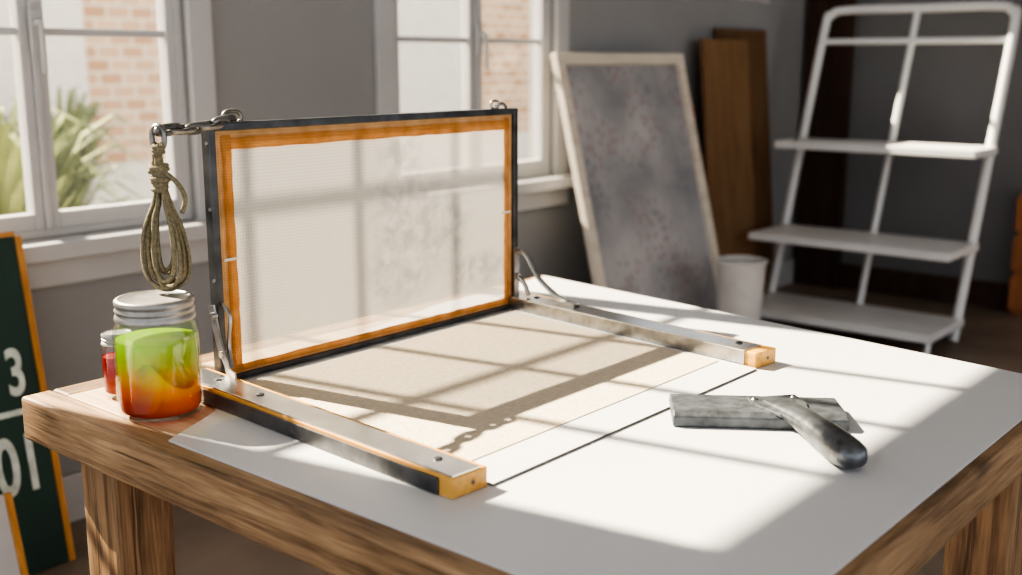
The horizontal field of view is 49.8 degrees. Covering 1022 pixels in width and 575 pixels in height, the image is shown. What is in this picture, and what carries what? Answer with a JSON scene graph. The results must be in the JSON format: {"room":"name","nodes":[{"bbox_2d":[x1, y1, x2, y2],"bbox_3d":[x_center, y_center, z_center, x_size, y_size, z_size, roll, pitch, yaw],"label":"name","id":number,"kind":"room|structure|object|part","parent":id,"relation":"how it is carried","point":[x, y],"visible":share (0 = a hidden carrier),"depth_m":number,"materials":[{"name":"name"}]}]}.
{"room":"print shop","nodes":[
{"label":"print shop","id":0,"kind":"room"},
{"bbox_2d":[22,0,808,475],"bbox_3d":[-0.746,-0.995,3.212,0.120,3.050,7.350,10,15,39],"label":"wall","id":1,"kind":"structure","parent":0,"point":[274,59],"depth_m":3.46,"materials":[{"name":"paint"}]},
{"bbox_2d":[0,0,216,289],"bbox_3d":[-1.354,-1.051,2.382,0.185,2.215,1.620,10,15,39],"label":"window","id":2,"kind":"structure","parent":1,"relation":"in","point":[50,262],"depth_m":2.86,"materials":[{"name":"paint"}]},
{"bbox_3d":[-1.147,-0.599,2.678,0.045,0.150,0.024,10,15,39],"label":"handle","id":3,"kind":"part","parent":2,"relation":"part of","materials":[{"name":"paint"}]},
{"bbox_3d":[-1.354,-0.024,2.594,0.185,0.119,1.620,10,15,39],"label":"sill","id":4,"kind":"part","parent":2,"relation":"part of","materials":[{"name":"paint"}]},
{"bbox_2d":[62,258,795,522],"bbox_3d":[-0.741,0.456,3.407,0.020,0.130,7.200,10,15,39],"label":"baseboard","id":5,"kind":"structure","parent":1,"relation":"attached to","point":[72,482],"depth_m":2.92,"materials":[{"name":"paint"}]},
{"bbox_2d":[373,0,574,211],"bbox_3d":[-0.122,-1.345,3.811,0.185,2.215,1.060,10,15,39],"label":"window","id":6,"kind":"structure","parent":1,"relation":"in","point":[550,190],"depth_m":4.14,"materials":[{"name":"paint"}]},
{"bbox_3d":[-0.099,-0.849,3.893,0.045,0.150,0.024,10,15,39],"label":"handle","id":7,"kind":"part","parent":6,"relation":"part of","materials":[{"name":"paint"}]},
{"bbox_3d":[-0.122,-0.319,4.023,0.185,0.119,1.060,10,15,39],"label":"sill","id":8,"kind":"part","parent":6,"relation":"part of","materials":[{"name":"paint"}]},
{"bbox_2d":[757,0,769,2],"bbox_3d":[0.844,-1.994,4.876,0.145,1.375,1.250,10,15,39],"label":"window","id":9,"kind":"structure","parent":1,"relation":"in","point":[762,1],"depth_m":5.41,"materials":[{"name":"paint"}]},
{"bbox_2d":[32,282,1021,574],"bbox_3d":[1.572,0.944,1.612,6.190,0.100,7.350,10,15,39],"label":"floor","id":10,"kind":"structure","parent":0,"point":[989,337],"depth_m":3.00,"materials":[{"name":"concrete"}]},
{"bbox_2d":[0,492,28,574],"bbox_3d":[-1.263,0.629,2.232,0.083,0.266,0.555,10,15,39],"label":"sign","id":11,"kind":"object","parent":10,"relation":"on","point":[12,556],"visible":1,"depth_m":2.42,"materials":[{"name":"paint"}]},
{"bbox_2d":[0,231,75,574],"bbox_3d":[-1.324,0.313,2.431,0.154,0.804,0.620,10,15,39],"label":"sign","id":12,"kind":"object","parent":10,"relation":"on","point":[29,470],"visible":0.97,"depth_m":2.62,"materials":[{"name":"green wood"}]},
{"bbox_2d":[22,275,1021,574],"bbox_3d":[0.115,0.498,1.670,1.097,0.750,1.149,10,15,39],"label":"work table","id":13,"kind":"object","parent":10,"relation":"on","point":[941,436],"visible":0.73,"depth_m":1.25,"materials":[{"name":"brown wood"}]},
{"bbox_2d":[101,328,131,398],"bbox_3d":[-0.536,0.104,1.506,0.045,0.090,0.045,10,15,39],"label":"jar","id":14,"kind":"object","parent":13,"relation":"on","point":[108,336],"visible":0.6,"depth_m":1.49,"materials":[{"name":"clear glass"}]},
{"bbox_3d":[-0.536,0.068,1.498,0.043,0.016,0.043,10,15,39],"label":"lid","id":15,"kind":"part","parent":14,"relation":"part of","materials":[{"name":"metal"}]},
{"bbox_3d":[-0.526,0.552,1.564,0.086,0.686,0.086,10,15,39],"label":"leg","id":16,"kind":"part","parent":13,"relation":"part of","materials":[{"name":"brown wood"}]},
{"bbox_2d":[112,290,203,422],"bbox_3d":[-0.457,0.087,1.425,0.108,0.154,0.108,10,15,39],"label":"jar","id":17,"kind":"object","parent":13,"relation":"on","point":[158,369],"visible":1,"depth_m":1.39,"materials":[{"name":"clear glass"}]},
{"bbox_3d":[-0.457,0.025,1.412,0.101,0.028,0.101,10,15,39],"label":"lid","id":18,"kind":"part","parent":17,"relation":"part of","materials":[{"name":"metal"}]},
{"bbox_2d":[140,99,775,498],"bbox_3d":[-0.030,-0.060,1.564,0.568,0.385,0.808,10,15,39],"label":"press","id":19,"kind":"object","parent":13,"relation":"on","point":[327,236],"depth_m":1.68,"materials":[{"name":"metal"}]},
{"bbox_3d":[-0.447,-0.089,1.414,0.066,0.195,0.038,0,12,-2],"label":"rope coil","id":20,"kind":"part","parent":19,"relation":"part of","materials":[{"name":"beige fabric"}]},
{"bbox_3d":[-0.392,0.073,1.520,0.021,0.098,0.078,-10,15,-39],"label":"hinge arm","id":21,"kind":"part","parent":19,"relation":"part of","materials":[{"name":"metal"}]},
{"bbox_3d":[-0.248,0.155,1.349,0.557,0.002,0.041,11,16,43],"label":"steel plate","id":22,"kind":"part","parent":19,"relation":"part of","materials":[{"name":"silver metal"}]},
{"bbox_3d":[-0.204,-0.093,1.767,0.018,0.365,0.652,10,15,39],"label":"screen frame","id":23,"kind":"part","parent":19,"relation":"part of","materials":[{"name":"fabric"}]},
{"bbox_3d":[0.061,-0.019,1.973,0.147,0.092,0.019,11,16,42],"label":"hinge arm","id":24,"kind":"part","parent":19,"relation":"part of","materials":[{"name":"metal"}]},
{"bbox_3d":[0.180,0.051,1.857,0.044,0.002,0.546,-11,16,-42],"label":"steel plate","id":25,"kind":"part","parent":19,"relation":"part of","materials":[{"name":"silver metal"}]},
{"bbox_2d":[247,310,756,485],"bbox_3d":[-0.005,0.128,1.599,0.521,0.003,0.662,10,15,39],"label":"board","id":26,"kind":"object","parent":13,"relation":"on","point":[509,462],"visible":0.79,"depth_m":1.40,"materials":[{"name":"white laminate"}]},
{"bbox_2d":[249,312,718,460],"bbox_3d":[-0.025,0.122,1.617,0.450,0.001,0.630,10,15,39],"label":"sheet","id":27,"kind":"object","parent":26,"relation":"on","point":[473,391],"visible":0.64,"depth_m":1.56,"materials":[{"name":"beige paper"}]},
{"bbox_2d":[669,394,867,468],"bbox_3d":[0.308,0.164,1.342,0.216,0.034,0.250,1,12,5],"label":"squeegee","id":28,"kind":"object","parent":13,"relation":"on","point":[822,422],"visible":1,"depth_m":1.37,"materials":[{"name":"metal"}]},
{"bbox_3d":[0.346,0.151,1.400,0.068,0.005,0.076,-2,12,-11],"label":"clamp plate","id":29,"kind":"part","parent":28,"relation":"part of","materials":[{"name":"metal"}]},
{"bbox_3d":[0.363,0.169,1.316,0.042,0.034,0.212,-2,12,-11],"label":"handle","id":30,"kind":"part","parent":28,"relation":"part of","materials":[{"name":"grey metal"}]},
{"bbox_3d":[0.673,0.545,1.598,0.086,0.686,0.086,10,15,39],"label":"leg","id":31,"kind":"part","parent":13,"relation":"part of","materials":[{"name":"brown wood"}]},
{"bbox_2d":[550,52,718,310],"bbox_3d":[0.557,-0.314,4.417,0.332,1.228,0.885,10,15,39],"label":"screen","id":32,"kind":"object","parent":10,"relation":"on","point":[629,124],"visible":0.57,"depth_m":4.39,"materials":[{"name":"grey fabric"}]},
{"bbox_2d":[699,39,755,255],"bbox_3d":[1.026,-0.499,5.148,0.138,1.296,0.420,10,15,39],"label":"board","id":33,"kind":"object","parent":10,"relation":"on","point":[724,63],"visible":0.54,"depth_m":5.11,"materials":[{"name":"brown wood"}]},
{"bbox_2d":[715,255,767,319],"bbox_3d":[0.916,0.096,4.417,0.210,0.426,0.210,10,15,39],"label":"waste bin","id":34,"kind":"object","parent":10,"relation":"on","point":[740,279],"visible":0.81,"depth_m":4.33,"materials":[{"name":"plastic"}]},
{"bbox_2d":[714,28,773,293],"bbox_3d":[1.147,-0.569,5.363,0.142,1.346,0.480,10,15,39],"label":"board","id":35,"kind":"object","parent":10,"relation":"on","point":[757,51],"visible":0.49,"depth_m":5.44,"materials":[{"name":"brown wood"}]},
{"bbox_2d":[748,1,1021,353],"bbox_3d":[1.637,-0.546,4.983,0.942,1.469,0.906,10,15,39],"label":"ladder shelf","id":36,"kind":"object","parent":10,"relation":"on","point":[858,317],"visible":0.92,"depth_m":4.92,"materials":[{"name":"white metal"}]},
{"bbox_2d":[1007,191,1021,315],"bbox_3d":[2.764,-0.108,4.979,0.920,0.600,0.090,10,15,39],"label":"wooden crate","id":37,"kind":"object","parent":10,"relation":"on","point":[1014,304],"visible":1,"depth_m":5.23,"materials":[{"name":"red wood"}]},
{"bbox_2d":[795,0,1021,283],"bbox_3d":[3.942,-1.147,3.949,6.070,3.050,0.150,10,15,39],"label":"wall","id":38,"kind":"structure","parent":0,"point":[950,93],"depth_m":5.50,"materials":[{"name":"paint"}]},
{"bbox_2d":[794,0,855,288],"bbox_3d":[1.664,-1.505,5.686,0.240,3.050,0.039,10,15,39],"label":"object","id":39,"kind":"structure","parent":38,"relation":"attached to","point":[822,173],"depth_m":5.81,"materials":[{"name":"brown wood"}]},
{"bbox_2d":[839,263,1009,310],"bbox_3d":[3.894,0.298,4.174,6.050,0.130,0.020,10,15,39],"label":"baseboard","id":40,"kind":"structure","parent":38,"relation":"attached to","point":[994,295],"depth_m":5.63,"materials":[{"name":"brown wood"}]},
{"label":"outside","id":41,"kind":"structure","parent":0,"visible":0},
{"bbox_3d":[-7.036,-2.031,17.015,27.210,0.200,33.000,10,15,39],"label":"ground","id":42,"kind":"structure","parent":41,"visible":0},
{"bbox_2d":[0,99,147,215],"bbox_3d":[-2.418,-0.316,5.187,1.452,1.236,1.518,10,15,39],"label":"plant","id":43,"kind":"object","parent":42,"relation":"on","point":[12,187],"visible":0.22,"depth_m":5.04,"materials":[{"name":"green plant"}]},
{"bbox_2d":[3,84,150,207],"bbox_3d":[-3.457,-0.935,8.315,1.387,1.184,1.268,10,15,39],"label":"shrub","id":44,"kind":"object","parent":42,"relation":"on","point":[80,113],"visible":0.24,"depth_m":8.23,"materials":[{"name":"green plant"}]},
{"bbox_2d":[0,0,528,205],"bbox_3d":[-3.212,-2.944,10.184,0.750,4.350,20.000,10,15,39],"label":"building","id":45,"kind":"structure","parent":42,"relation":"on","point":[122,74],"depth_m":9.88,"materials":[{"name":"brick"}]}
]}

